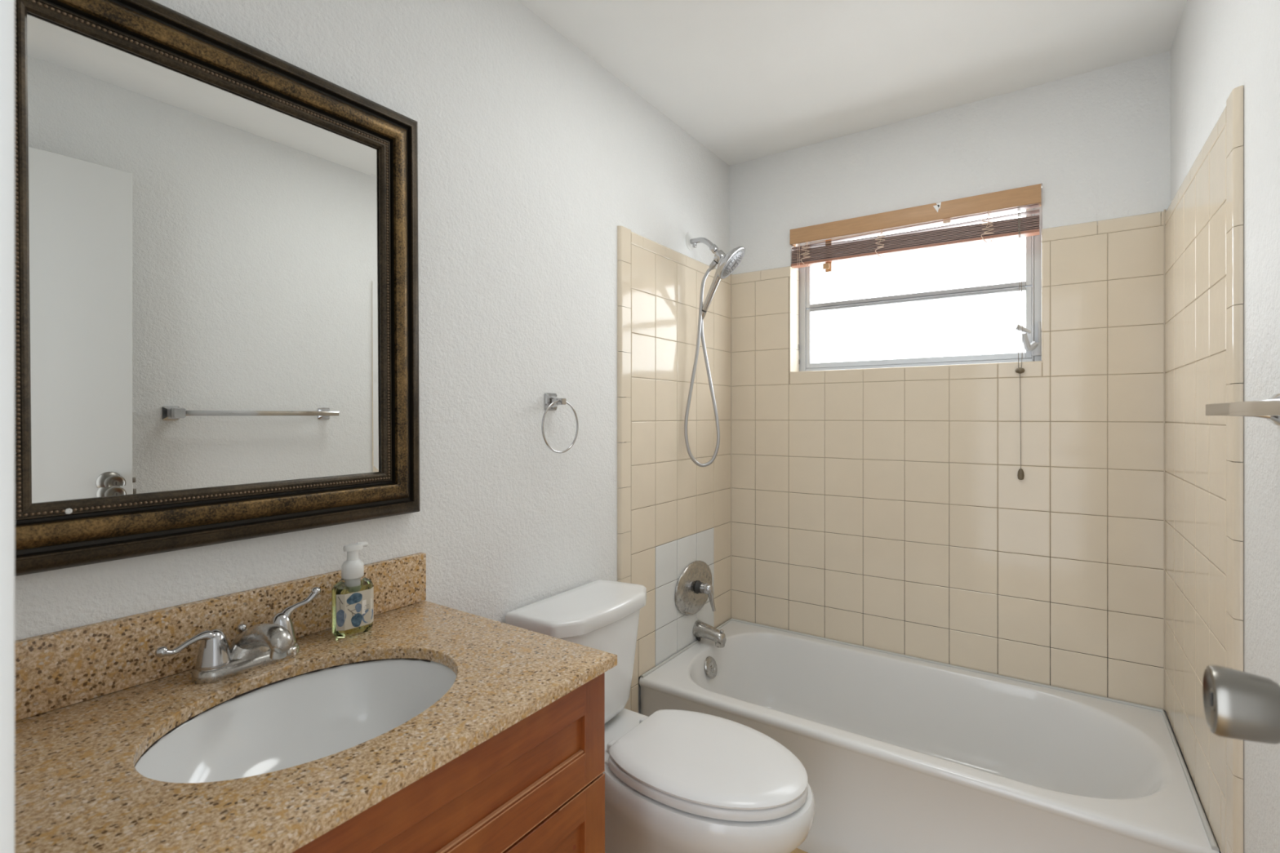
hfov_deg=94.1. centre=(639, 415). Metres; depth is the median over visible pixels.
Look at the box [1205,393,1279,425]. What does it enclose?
towel bar
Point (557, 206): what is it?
wall
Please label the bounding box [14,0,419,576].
wall mirror
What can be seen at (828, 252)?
window blind
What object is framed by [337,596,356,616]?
print
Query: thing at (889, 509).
wall
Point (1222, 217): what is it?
wall
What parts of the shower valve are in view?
lever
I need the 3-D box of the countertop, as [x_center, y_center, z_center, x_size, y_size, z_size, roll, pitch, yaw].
[-0.495,0.378,0.889,0.563,0.128,0.788,0,0,35]
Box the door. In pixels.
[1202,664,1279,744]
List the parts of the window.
sill, sash, pane, sash, pane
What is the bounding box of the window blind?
[790,183,1041,479]
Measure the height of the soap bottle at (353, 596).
0.173 m
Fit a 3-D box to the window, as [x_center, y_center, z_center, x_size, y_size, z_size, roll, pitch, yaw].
[1.043,-0.511,2.336,0.891,0.664,0.149,0,0,35]
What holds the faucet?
on the countertop
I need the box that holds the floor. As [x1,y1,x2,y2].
[791,848,808,852]
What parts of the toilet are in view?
tank lid, tank, seat lid, seat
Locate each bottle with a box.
[332,541,373,637]
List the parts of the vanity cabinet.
door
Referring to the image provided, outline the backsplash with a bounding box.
[14,552,426,721]
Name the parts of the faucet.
handle, lift rod, spout, handle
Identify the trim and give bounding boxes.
[0,0,14,852]
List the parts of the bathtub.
overflow plate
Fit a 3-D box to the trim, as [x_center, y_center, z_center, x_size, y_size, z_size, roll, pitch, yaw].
[-0.099,0.210,0.081,0.732,2.130,0.120,0,0,35]
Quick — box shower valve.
[675,560,715,615]
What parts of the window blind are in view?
ladder cord, ladder cord, rail, ladder cord, pull cord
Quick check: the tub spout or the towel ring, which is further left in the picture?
the towel ring
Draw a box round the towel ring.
[541,392,578,453]
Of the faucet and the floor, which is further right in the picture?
the floor
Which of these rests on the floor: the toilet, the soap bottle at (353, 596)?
the toilet
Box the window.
[789,187,1042,373]
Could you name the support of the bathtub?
on the floor
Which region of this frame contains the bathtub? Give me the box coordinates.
[639,617,1219,852]
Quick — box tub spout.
[693,620,725,648]
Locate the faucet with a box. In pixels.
[155,586,320,684]
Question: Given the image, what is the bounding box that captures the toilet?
[505,579,815,852]
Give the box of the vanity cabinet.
[292,672,604,852]
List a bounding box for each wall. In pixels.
[14,0,730,713]
[729,50,1170,725]
[1164,0,1279,852]
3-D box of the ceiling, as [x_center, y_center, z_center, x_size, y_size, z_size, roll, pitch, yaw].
[0.376,-1.172,1.308,1.740,0.080,2.700,0,0,35]
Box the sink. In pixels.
[134,657,456,782]
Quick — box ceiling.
[518,0,1186,165]
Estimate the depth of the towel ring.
1.71 m
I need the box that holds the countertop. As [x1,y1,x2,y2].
[14,552,617,852]
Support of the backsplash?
attached to the wall at (557, 206)
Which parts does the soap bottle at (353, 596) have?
name panel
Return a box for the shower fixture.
[684,231,745,466]
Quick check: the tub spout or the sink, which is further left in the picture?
the sink
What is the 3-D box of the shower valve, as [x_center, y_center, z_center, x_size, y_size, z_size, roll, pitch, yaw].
[0.169,0.651,2.241,0.100,0.226,0.303,0,0,35]
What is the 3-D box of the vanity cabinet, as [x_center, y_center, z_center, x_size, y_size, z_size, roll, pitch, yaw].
[-0.504,0.861,0.892,0.539,0.829,0.778,0,0,35]
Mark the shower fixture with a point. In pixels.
(727, 263)

